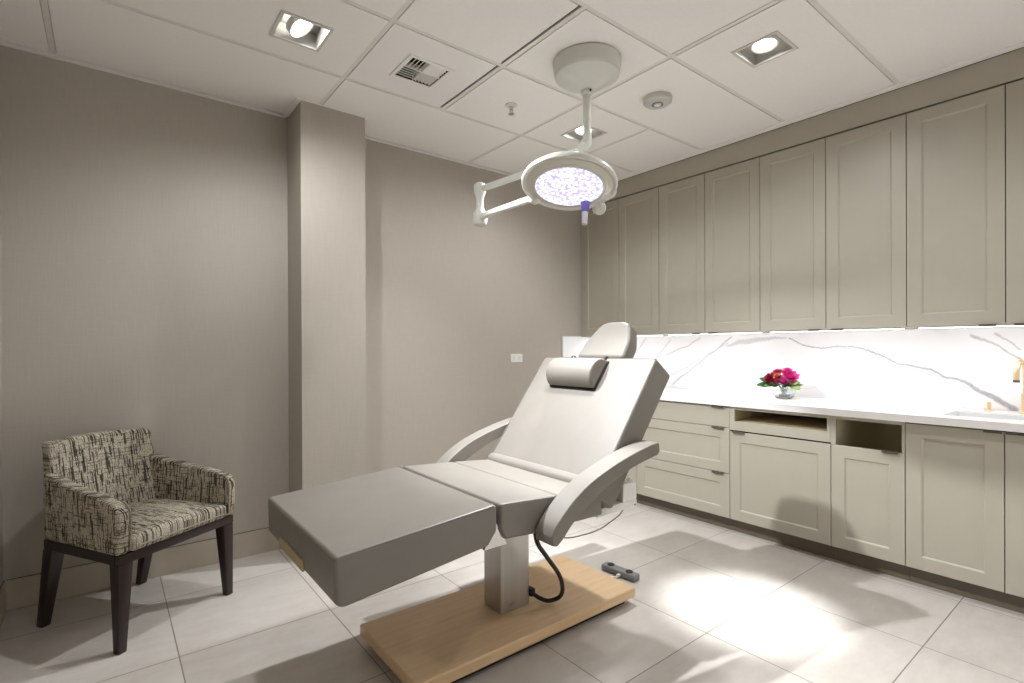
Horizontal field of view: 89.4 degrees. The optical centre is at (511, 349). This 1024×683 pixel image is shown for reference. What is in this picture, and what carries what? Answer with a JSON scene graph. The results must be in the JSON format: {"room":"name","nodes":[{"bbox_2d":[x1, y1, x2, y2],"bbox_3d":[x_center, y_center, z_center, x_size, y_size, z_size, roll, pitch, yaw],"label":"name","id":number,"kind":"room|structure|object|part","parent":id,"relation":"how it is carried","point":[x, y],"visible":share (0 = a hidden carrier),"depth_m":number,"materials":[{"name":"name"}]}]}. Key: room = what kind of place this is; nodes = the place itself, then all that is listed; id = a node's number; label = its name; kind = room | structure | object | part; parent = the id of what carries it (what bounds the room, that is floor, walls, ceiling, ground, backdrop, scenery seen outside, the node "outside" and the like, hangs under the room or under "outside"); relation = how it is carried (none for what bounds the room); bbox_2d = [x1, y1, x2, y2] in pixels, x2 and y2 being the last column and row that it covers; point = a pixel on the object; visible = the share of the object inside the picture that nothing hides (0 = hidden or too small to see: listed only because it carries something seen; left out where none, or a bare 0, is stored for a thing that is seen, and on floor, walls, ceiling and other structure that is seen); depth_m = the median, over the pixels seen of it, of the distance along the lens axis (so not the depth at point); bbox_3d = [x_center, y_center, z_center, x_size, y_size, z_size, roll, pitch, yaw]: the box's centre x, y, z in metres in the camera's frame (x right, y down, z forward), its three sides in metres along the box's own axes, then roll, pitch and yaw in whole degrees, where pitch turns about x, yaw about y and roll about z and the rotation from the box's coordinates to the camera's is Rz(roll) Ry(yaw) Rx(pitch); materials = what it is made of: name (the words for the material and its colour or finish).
{"room":"examination room","nodes":[
{"label":"examination room","id":0,"kind":"room"},
{"bbox_2d":[0,154,2,586],"bbox_3d":[-0.929,-0.233,0.466,0.100,2.949,5.180,0,0,-38],"label":"wall","id":1,"kind":"structure","parent":0,"point":[1,455],"depth_m":2.44,"materials":[{"name":"beige paint"}]},
{"bbox_2d":[0,580,5,626],"bbox_3d":[-0.879,1.168,0.504,0.010,0.146,4.978,0,0,-38],"label":"baseboard","id":2,"kind":"structure","parent":1,"relation":"attached to","point":[3,586],"depth_m":2.39,"materials":[{"name":"stone"}]},
{"bbox_2d":[0,27,1023,180],"bbox_3d":[0.640,-1.469,1.697,3.900,0.020,4.980,0,0,-38],"label":"trim","id":3,"kind":"structure","parent":1,"relation":"attached to","point":[3,42],"depth_m":3.00,"materials":[{"name":"painted metal"}]},
{"bbox_2d":[0,45,589,580],"bbox_3d":[-0.768,-0.242,3.820,4.292,2.949,0.100,0,0,-38],"label":"wall","id":4,"kind":"structure","parent":0,"point":[144,225],"depth_m":2.99,"materials":[{"name":"beige paint"}]},
{"bbox_2d":[6,527,280,610],"bbox_3d":[-1.905,1.166,2.857,1.280,0.146,0.010,0,0,-38],"label":"baseboard","id":5,"kind":"structure","parent":4,"relation":"attached to","point":[21,592],"depth_m":2.82,"materials":[{"name":"stone"}]},
{"bbox_2d":[511,354,522,361],"bbox_3d":[0.040,0.069,4.384,0.128,0.072,0.009,0,0,-38],"label":"wall outlet","id":6,"kind":"object","parent":4,"relation":"attached to","point":[514,357],"visible":1,"depth_m":4.38,"materials":[{"name":"white plastic"}]},
{"bbox_2d":[561,336,590,356],"bbox_3d":[0.702,0.101,4.900,0.626,0.466,0.013,0,0,-38],"label":"side splash","id":7,"kind":"object","parent":4,"relation":"attached to","point":[571,346],"visible":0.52,"depth_m":4.78,"materials":[{"name":"white stone"}]},
{"bbox_3d":[0.551,0.102,4.782,0.243,0.466,0.013,0,0,-38],"label":"edge trim","id":8,"kind":"part","parent":7,"relation":"part of","materials":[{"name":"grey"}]},
{"bbox_2d":[287,100,366,491],"bbox_3d":[-1.166,-0.120,3.263,0.392,2.712,0.284,0,0,-38],"label":"column","id":9,"kind":"structure","parent":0,"point":[326,146],"depth_m":3.14,"materials":[{"name":"beige paint"}]},
{"bbox_2d":[0,503,1023,682],"bbox_3d":[0.805,1.282,1.825,4.492,0.100,5.180,0,0,-38],"label":"floor","id":10,"kind":"structure","parent":0,"point":[711,603],"depth_m":2.32,"materials":[{"name":"tile"}]},
{"bbox_2d":[36,428,234,654],"bbox_3d":[-1.783,0.823,2.454,0.618,0.835,0.584,0,0,18],"label":"armchair","id":11,"kind":"object","parent":10,"relation":"on","point":[108,494],"visible":1,"depth_m":2.37,"materials":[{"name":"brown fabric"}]},
{"bbox_3d":[-2.069,1.061,2.314,0.124,0.361,0.058,0,0,18],"label":"leg","id":12,"kind":"part","parent":11,"relation":"part of","materials":[{"name":"brown wood"}]},
{"bbox_3d":[-1.824,0.685,2.204,0.533,0.307,0.059,0,0,22],"label":"arm","id":13,"kind":"part","parent":11,"relation":"part of","materials":[{"name":"fabric"}]},
{"bbox_3d":[-1.992,0.622,2.521,0.180,0.434,0.508,0,0,18],"label":"backrest","id":14,"kind":"part","parent":11,"relation":"part of","materials":[{"name":"fabric"}]},
{"bbox_3d":[-1.611,1.060,2.133,0.058,0.361,0.059,0,0,18],"label":"leg","id":15,"kind":"part","parent":11,"relation":"part of","materials":[{"name":"brown wood"}]},
{"bbox_3d":[-1.932,1.060,2.736,0.124,0.361,0.058,0,0,18],"label":"leg","id":16,"kind":"part","parent":11,"relation":"part of","materials":[{"name":"brown wood"}]},
{"bbox_2d":[127,498,225,550],"bbox_3d":[-1.717,0.795,2.432,0.470,0.086,0.472,0,0,18],"label":"seat cushion","id":17,"kind":"object","parent":11,"relation":"on","point":[156,522],"depth_m":2.40,"materials":[{"name":"fabric"}]},
{"bbox_3d":[-1.670,0.684,2.678,0.533,0.307,0.059,0,0,14],"label":"arm","id":18,"kind":"part","parent":11,"relation":"part of","materials":[{"name":"fabric"}]},
{"bbox_3d":[-1.455,1.058,2.614,0.058,0.361,0.059,0,0,18],"label":"leg","id":19,"kind":"part","parent":11,"relation":"part of","materials":[{"name":"brown wood"}]},
{"bbox_2d":[268,322,669,682],"bbox_3d":[-0.078,0.545,2.284,1.700,1.376,0.978,0,0,-38],"label":"chair","id":20,"kind":"object","parent":10,"relation":"on","point":[565,456],"visible":1,"depth_m":2.15,"materials":[{"name":"grey leather"}]},
{"bbox_3d":[-0.770,0.709,1.803,0.009,0.036,0.284,0,0,-38],"label":"foot plate","id":21,"kind":"part","parent":20,"relation":"part of","materials":[{"name":"brown wood"}]},
{"bbox_2d":[268,467,495,606],"bbox_3d":[-0.515,0.642,1.943,0.575,0.194,0.775,0,0,-38],"label":"cushion","id":22,"kind":"object","parent":20,"relation":"on","point":[358,538],"depth_m":1.73,"materials":[{"name":"beige leather"}]},
{"bbox_3d":[-0.159,0.530,2.787,0.629,0.306,0.087,0,0,-38],"label":"armrest","id":23,"kind":"part","parent":20,"relation":"part of","materials":[{"name":"beige plastic"}]},
{"bbox_2d":[403,462,554,538],"bbox_3d":[-0.170,0.615,2.214,0.278,0.141,0.775,0,0,-38],"label":"seat cushion","id":24,"kind":"object","parent":20,"relation":"on","point":[520,506],"depth_m":2.00,"materials":[{"name":"beige leather"}]},
{"bbox_3d":[-0.098,0.674,2.261,0.570,0.120,0.730,0,0,-38],"label":"under frame","id":25,"kind":"part","parent":20,"relation":"part of","materials":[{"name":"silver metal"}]},
{"bbox_3d":[-0.021,1.176,2.342,1.180,0.048,0.510,0,0,-38],"label":"board","id":26,"kind":"part","parent":20,"relation":"part of","materials":[{"name":"brown wood"}]},
{"bbox_2d":[546,358,605,387],"bbox_3d":[0.326,0.113,2.664,0.128,0.145,0.320,0,0,-38],"label":"pillow","id":27,"kind":"object","parent":20,"relation":"on","point":[561,372],"depth_m":2.59,"materials":[{"name":"beige leather"}]},
{"bbox_2d":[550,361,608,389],"bbox_3d":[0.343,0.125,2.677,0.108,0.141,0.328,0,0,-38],"label":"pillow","id":28,"kind":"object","parent":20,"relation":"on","point":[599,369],"depth_m":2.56,"materials":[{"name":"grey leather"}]},
{"bbox_2d":[493,358,669,507],"bbox_3d":[0.311,0.358,2.592,0.516,0.629,0.775,0,0,-38],"label":"cushion","id":29,"kind":"object","parent":20,"relation":"on","point":[575,413],"depth_m":2.46,"materials":[{"name":"beige leather"}]},
{"bbox_3d":[0.348,0.752,2.243,0.435,0.083,0.024,0,0,-35],"label":"motor cord","id":30,"kind":"part","parent":20,"relation":"part of","materials":[{"name":"grey plastic"}]},
{"bbox_3d":[0.361,0.551,2.068,0.629,0.306,0.095,0,0,-38],"label":"armrest","id":31,"kind":"part","parent":20,"relation":"part of","materials":[{"name":"beige plastic"}]},
{"bbox_2d":[601,562,639,581],"bbox_3d":[0.538,1.208,2.783,0.201,0.044,0.224,0,0,-41],"label":"foot pedal","id":32,"kind":"object","parent":10,"relation":"on","point":[619,571],"visible":0.83,"depth_m":2.80,"materials":[{"name":"grey plastic"}]},
{"bbox_2d":[625,465,642,503],"bbox_3d":[0.970,0.798,4.568,0.620,0.850,0.816,0,0,-38],"label":"base cabinet","id":33,"kind":"object","parent":10,"relation":"on","point":[632,473],"visible":0.08,"depth_m":4.10,"materials":[{"name":"beige paint"}]},
{"bbox_3d":[0.860,0.754,4.222,0.020,0.743,0.404,0,0,-38],"label":"door","id":34,"kind":"part","parent":33,"relation":"part of","materials":[{"name":"beige paint"}]},
{"bbox_2d":[637,400,735,530],"bbox_3d":[1.453,0.798,3.939,0.636,0.850,0.769,0,0,-38],"label":"base cabinet","id":35,"kind":"object","parent":10,"relation":"on","point":[689,476],"visible":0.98,"depth_m":3.69,"materials":[{"name":"beige paint"}]},
{"bbox_3d":[1.224,0.977,3.759,0.020,0.296,0.766,0,0,-38],"label":"drawer","id":36,"kind":"part","parent":35,"relation":"part of","materials":[{"name":"beige paint"}]},
{"bbox_3d":[1.223,0.674,3.758,0.020,0.302,0.766,0,0,-38],"label":"drawer","id":37,"kind":"part","parent":35,"relation":"part of","materials":[{"name":"beige paint"}]},
{"bbox_3d":[1.222,0.451,3.757,0.020,0.137,0.766,0,0,-38],"label":"drawer","id":38,"kind":"part","parent":35,"relation":"part of","materials":[{"name":"beige paint"}]},
{"bbox_2d":[730,406,835,559],"bbox_3d":[1.879,0.797,3.395,0.636,0.850,0.611,0,0,-38],"label":"base cabinet","id":39,"kind":"object","parent":10,"relation":"on","point":[780,461],"visible":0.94,"depth_m":3.21,"materials":[{"name":"beige paint"}]},
{"bbox_3d":[1.489,0.542,3.398,0.028,0.012,0.080,0,0,-38],"label":"handle","id":40,"kind":"part","parent":39,"relation":"part of","materials":[{"name":"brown metal"}]},
{"bbox_3d":[1.649,0.452,3.214,0.021,0.157,0.611,0,0,-38],"label":"frame","id":41,"kind":"part","parent":39,"relation":"part of","materials":[{"name":"beige paint"}]},
{"bbox_2d":[736,414,826,430],"bbox_3d":[1.886,0.480,3.400,0.579,0.017,0.577,0,0,-38],"label":"shelf","id":42,"kind":"object","parent":39,"relation":"attached to","point":[761,422],"depth_m":3.37,"materials":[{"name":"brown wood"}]},
{"bbox_2d":[831,415,909,580],"bbox_3d":[2.177,0.797,3.016,0.636,0.850,0.350,0,0,-38],"label":"base cabinet","id":43,"kind":"object","parent":10,"relation":"on","point":[868,456],"visible":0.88,"depth_m":2.85,"materials":[{"name":"beige paint"}]},
{"bbox_3d":[1.946,0.456,2.835,0.021,0.165,0.350,0,0,-38],"label":"frame","id":44,"kind":"part","parent":43,"relation":"part of","materials":[{"name":"beige paint"}]},
{"bbox_3d":[1.947,0.833,2.836,0.020,0.584,0.347,0,0,-38],"label":"door","id":45,"kind":"part","parent":43,"relation":"part of","materials":[{"name":"beige paint"}]},
{"bbox_3d":[2.005,0.542,2.741,0.028,0.012,0.075,0,0,-38],"label":"handle","id":46,"kind":"part","parent":43,"relation":"part of","materials":[{"name":"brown metal"}]},
{"bbox_2d":[906,422,1023,613],"bbox_3d":[2.518,0.797,2.581,0.636,0.850,0.754,0,0,-38],"label":"base cabinet","id":47,"kind":"object","parent":10,"relation":"on","point":[965,486],"visible":1,"depth_m":2.51,"materials":[{"name":"beige paint"}]},
{"bbox_3d":[2.254,0.383,2.422,0.028,0.012,0.066,0,0,-38],"label":"handle","id":48,"kind":"part","parent":47,"relation":"part of","materials":[{"name":"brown metal"}]},
{"bbox_3d":[2.405,0.753,2.251,0.020,0.743,0.372,0,0,-38],"label":"door","id":49,"kind":"part","parent":47,"relation":"part of","materials":[{"name":"beige paint"}]},
{"bbox_3d":[2.302,0.383,2.360,0.028,0.012,0.066,0,0,-38],"label":"handle","id":50,"kind":"part","parent":47,"relation":"part of","materials":[{"name":"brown metal"}]},
{"bbox_3d":[2.973,0.797,2.013,0.620,0.850,0.698,0,0,-38],"label":"base cabinet","id":51,"kind":"object","parent":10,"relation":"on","visible":0},
{"bbox_2d":[660,388,1023,432],"bbox_3d":[1.940,0.352,3.319,0.654,0.038,4.029,0,0,-38],"label":"countertop","id":52,"kind":"structure","parent":51,"relation":"on","point":[900,412],"depth_m":3.03,"materials":[{"name":"white stone"}]},
{"bbox_2d":[772,387,795,398],"bbox_3d":[1.870,0.297,3.557,0.152,0.072,0.152,0,0,-38],"label":"glass bowl","id":53,"kind":"object","parent":52,"relation":"on","point":[779,393],"visible":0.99,"depth_m":3.50,"materials":[{"name":"white"}]},
{"bbox_2d":[757,367,807,389],"bbox_3d":[1.871,0.212,3.522,0.235,0.186,0.312,0,0,-17],"label":"flower bouquet","id":54,"kind":"object","parent":53,"relation":"on","point":[789,377],"visible":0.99,"depth_m":3.52,"materials":[{"name":"pink plant"}]},
{"bbox_2d":[949,412,1023,420],"bbox_3d":[2.524,0.356,2.525,0.313,0.028,0.598,0,0,-38],"label":"undermount sink","id":55,"kind":"object","parent":52,"relation":"in","point":[978,415],"visible":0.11,"depth_m":2.75,"materials":[{"name":"white ceramic"}]},
{"bbox_2d":[983,402,993,410],"bbox_3d":[2.594,0.307,2.812,0.044,0.050,0.044,0,0,-38],"label":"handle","id":56,"kind":"object","parent":52,"relation":"on","point":[988,403],"visible":1,"depth_m":2.80,"materials":[{"name":"gold metal"}]},
{"bbox_2d":[1013,359,1023,413],"bbox_3d":[2.639,0.190,2.679,0.162,0.284,0.084,0,0,-9],"label":"faucet","id":57,"kind":"object","parent":52,"relation":"on","point":[1016,371],"visible":1,"depth_m":2.65,"materials":[{"name":"gold metal"}]},
{"bbox_3d":[2.629,0.140,2.669,0.146,0.184,0.025,0,0,-29],"label":"spout","id":58,"kind":"part","parent":57,"relation":"part of","materials":[{"name":"gold metal"}]},
{"bbox_2d":[0,0,1023,180],"bbox_3d":[0.626,-1.475,1.699,3.846,0.016,4.882,0,0,-38],"label":"ceiling","id":59,"kind":"structure","parent":0,"point":[911,39],"depth_m":2.56,"materials":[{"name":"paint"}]},
{"bbox_2d":[269,10,333,51],"bbox_3d":[-0.969,-1.496,2.374,0.224,0.096,0.224,0,0,-38],"label":"recessed light","id":60,"kind":"object","parent":59,"relation":"attached to","point":[289,27],"visible":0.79,"depth_m":2.41,"materials":[{"name":"grey metal"}]},
{"bbox_2d":[347,23,495,106],"bbox_3d":[-0.483,-1.473,2.723,0.566,0.016,0.582,0,0,-38],"label":"ceiling vent panel","id":61,"kind":"object","parent":59,"relation":"attached to","point":[399,41],"visible":0.98,"depth_m":2.66,"materials":[{"name":"white paint"}]},
{"bbox_2d":[389,54,453,89],"bbox_3d":[-0.477,-1.497,2.728,0.250,0.076,0.250,0,0,-38],"label":"air vent","id":62,"kind":"object","parent":61,"relation":"attached to","point":[414,69],"visible":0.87,"depth_m":2.74,"materials":[{"name":"white metal"}]},
{"bbox_2d":[40,0,898,171],"bbox_3d":[0.641,-1.475,1.700,3.880,0.010,4.917,0,0,-38],"label":"ceiling grid","id":63,"kind":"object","parent":59,"relation":"attached to","point":[44,3],"depth_m":2.54,"materials":[{"name":"white paint"}]},
{"bbox_2d":[505,102,516,115],"bbox_3d":[-0.005,-1.440,3.098,0.072,0.054,0.072,0,0,-38],"label":"sprinkler","id":64,"kind":"object","parent":59,"relation":"attached to","point":[510,105],"visible":1,"depth_m":3.09,"materials":[{"name":"white metal"}]},
{"bbox_2d":[473,42,620,226],"bbox_3d":[0.093,-1.039,2.797,0.597,0.857,1.216,0,0,-38],"label":"lamp","id":65,"kind":"object","parent":59,"relation":"attached to","point":[573,179],"visible":1,"depth_m":2.51,"materials":[{"name":"white metal"}]},
{"bbox_3d":[-0.042,-0.801,2.929,0.043,0.104,0.712,0,0,-25],"label":"arm","id":66,"kind":"part","parent":65,"relation":"part of","materials":[{"name":"white metal"}]},
{"bbox_3d":[0.118,-1.069,2.943,0.071,0.143,0.861,0,0,-42],"label":"arm","id":67,"kind":"part","parent":65,"relation":"part of","materials":[{"name":"white metal"}]},
{"bbox_3d":[0.364,-0.709,2.559,0.057,0.073,0.056,0,0,-38],"label":"handle","id":68,"kind":"part","parent":65,"relation":"part of","materials":[{"name":"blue plastic"}]},
{"bbox_3d":[0.382,-1.213,2.632,0.041,0.180,0.041,0,0,-38],"label":"stem","id":69,"kind":"part","parent":65,"relation":"part of","materials":[{"name":"white metal"}]},
{"bbox_3d":[0.446,-0.733,2.604,0.068,0.093,0.099,0,0,-7],"label":"focus knob","id":70,"kind":"part","parent":65,"relation":"part of","materials":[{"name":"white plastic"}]},
{"bbox_2d":[560,124,606,141],"bbox_3d":[0.487,-1.504,3.515,0.224,0.078,0.224,0,0,-38],"label":"recessed light","id":71,"kind":"object","parent":59,"relation":"attached to","point":[576,134],"visible":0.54,"depth_m":3.55,"materials":[{"name":"grey metal"}]},
{"bbox_2d":[643,91,672,109],"bbox_3d":[0.850,-1.448,3.018,0.168,0.046,0.168,0,0,-38],"label":"smoke detector","id":72,"kind":"object","parent":59,"relation":"attached to","point":[659,99],"visible":1,"depth_m":2.98,"materials":[{"name":"grey plastic"}]},
{"bbox_2d":[731,30,798,67],"bbox_3d":[1.238,-1.505,2.534,0.224,0.078,0.224,0,0,-38],"label":"recessed light","id":73,"kind":"object","parent":59,"relation":"attached to","point":[774,45],"visible":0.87,"depth_m":2.57,"materials":[{"name":"grey metal"}]},
{"bbox_2d":[662,326,1013,335],"bbox_3d":[2.527,-0.254,3.176,0.100,2.949,5.180,0,0,-38],"label":"wall","id":74,"kind":"structure","parent":0,"point":[1000,326],"depth_m":3.41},
{"bbox_2d":[582,187,667,335],"bbox_3d":[1.068,-0.719,4.624,0.402,1.202,0.850,0,0,-38],"label":"upper cabinet","id":75,"kind":"object","parent":74,"relation":"attached to","point":[621,244],"visible":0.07,"depth_m":4.45,"materials":[{"name":"beige paint"}]},
{"bbox_2d":[581,212,586,336],"bbox_3d":[0.677,-0.726,4.874,0.056,1.198,0.022,0,0,-38],"label":"trim","id":76,"kind":"structure","parent":75,"relation":"attached to","point":[581,212],"depth_m":4.86,"materials":[{"name":"beige paint"}]},
{"bbox_3d":[0.802,-0.722,4.679,0.020,1.186,0.433,0,0,-38],"label":"door","id":77,"kind":"part","parent":75,"relation":"part of","materials":[{"name":"beige paint"}]},
{"bbox_2d":[590,334,663,336],"bbox_3d":[0.994,-0.124,4.566,0.030,0.009,0.791,0,0,-38],"label":"strip light","id":78,"kind":"object","parent":75,"relation":"attached to","point":[656,334],"visible":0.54,"depth_m":4.32,"materials":[{"name":"grey plastic"}]},
{"bbox_3d":[1.065,-0.723,4.344,0.020,1.186,0.410,0,0,-38],"label":"door","id":79,"kind":"part","parent":75,"relation":"part of","materials":[{"name":"beige paint"}]},
{"bbox_2d":[659,157,769,334],"bbox_3d":[1.584,-0.719,3.966,0.402,1.202,0.820,0,0,-38],"label":"upper cabinet","id":80,"kind":"object","parent":74,"relation":"attached to","point":[709,223],"visible":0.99,"depth_m":3.81,"materials":[{"name":"beige paint"}]},
{"bbox_3d":[1.318,-0.723,4.021,0.020,1.186,0.404,0,0,-38],"label":"door","id":81,"kind":"part","parent":80,"relation":"part of","materials":[{"name":"beige paint"}]},
{"bbox_2d":[668,333,707,334],"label":"strip light","id":82,"kind":"object","parent":80,"relation":"attached to","point":[690,333],"depth_m":4.05,"materials":[{"name":"grey plastic"}]},
{"bbox_3d":[1.572,-0.723,3.698,0.020,1.186,0.409,0,0,-38],"label":"door","id":83,"kind":"part","parent":80,"relation":"part of","materials":[{"name":"beige paint"}]},
{"bbox_2d":[716,331,761,333],"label":"strip light","id":84,"kind":"object","parent":80,"relation":"attached to","point":[718,333],"depth_m":3.76,"materials":[{"name":"grey plastic"}]},
{"bbox_2d":[686,332,760,334],"bbox_3d":[1.510,-0.121,3.908,0.024,0.002,0.751,0,0,-38],"label":"diffuser","id":85,"kind":"object","parent":84,"relation":"attached to","point":[725,332],"depth_m":3.78,"materials":[{"name":"white plastic"}]},
{"bbox_2d":[604,48,1023,202],"bbox_3d":[2.038,-1.399,3.396,0.384,0.144,4.028,0,0,-38],"label":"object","id":86,"kind":"structure","parent":74,"relation":"attached to","point":[1006,68],"depth_m":3.11,"materials":[{"name":"beige paint"}]},
{"bbox_2d":[633,326,1023,410],"bbox_3d":[2.196,0.102,3.512,0.010,0.459,4.016,0,0,-38],"label":"backsplash","id":87,"kind":"structure","parent":74,"relation":"attached to","point":[952,367],"depth_m":3.37,"materials":[{"name":"white stone"}]},
{"bbox_2d":[760,114,916,330],"bbox_3d":[2.091,-0.719,3.320,0.402,1.202,0.821,0,0,-38],"label":"upper cabinet","id":88,"kind":"object","parent":74,"relation":"attached to","point":[833,209],"visible":1,"depth_m":3.16,"materials":[{"name":"beige paint"}]},
{"bbox_2d":[770,330,812,332],"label":"strip light","id":89,"kind":"object","parent":88,"relation":"attached to","point":[795,330],"depth_m":3.42,"materials":[{"name":"grey plastic"}]},
{"bbox_2d":[771,329,887,332],"bbox_3d":[2.017,-0.121,3.261,0.024,0.002,0.752,0,0,-38],"label":"diffuser","id":90,"kind":"object","parent":89,"relation":"attached to","point":[829,329],"depth_m":3.29,"materials":[{"name":"white plastic"}]},
{"bbox_3d":[1.826,-0.723,3.373,0.020,1.186,0.407,0,0,-38],"label":"door","id":91,"kind":"part","parent":88,"relation":"part of","materials":[{"name":"beige paint"}]},
{"bbox_3d":[2.080,-0.723,3.050,0.020,1.186,0.407,0,0,-38],"label":"door","id":92,"kind":"part","parent":88,"relation":"part of","materials":[{"name":"beige paint"}]},
{"bbox_2d":[843,327,905,330],"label":"strip light","id":93,"kind":"object","parent":88,"relation":"attached to","point":[843,329],"depth_m":3.07,"materials":[{"name":"grey plastic"}]},
{"bbox_2d":[907,79,1023,326],"bbox_3d":[2.596,-0.720,2.675,0.402,1.202,0.815,0,0,-38],"label":"upper cabinet","id":94,"kind":"object","parent":74,"relation":"attached to","point":[965,155],"visible":1,"depth_m":2.69,"materials":[{"name":"beige paint"}]},
{"bbox_2d":[917,324,1013,328],"bbox_3d":[2.522,-0.125,2.617,0.030,0.009,0.756,0,0,-38],"label":"strip light","id":95,"kind":"object","parent":94,"relation":"attached to","point":[1003,324],"visible":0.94,"depth_m":2.77,"materials":[{"name":"grey plastic"}]},
{"bbox_2d":[918,326,999,328],"bbox_3d":[2.522,-0.122,2.617,0.024,0.002,0.746,0,0,-38],"label":"diffuser","id":96,"kind":"object","parent":95,"relation":"attached to","point":[934,326],"depth_m":2.80,"materials":[{"name":"white plastic"}]},
{"bbox_3d":[2.409,-0.124,2.616,0.028,0.012,0.066,0,0,-38],"label":"handle","id":97,"kind":"part","parent":94,"relation":"part of","materials":[{"name":"brown metal"}]},
{"bbox_3d":[2.583,-0.724,2.408,0.020,1.186,0.408,0,0,-38],"label":"door","id":98,"kind":"part","parent":94,"relation":"part of","materials":[{"name":"beige paint"}]},
{"bbox_3d":[2.489,-0.124,2.514,0.028,0.012,0.066,0,0,-38],"label":"handle","id":99,"kind":"part","parent":94,"relation":"part of","materials":[{"name":"brown metal"}]}
]}

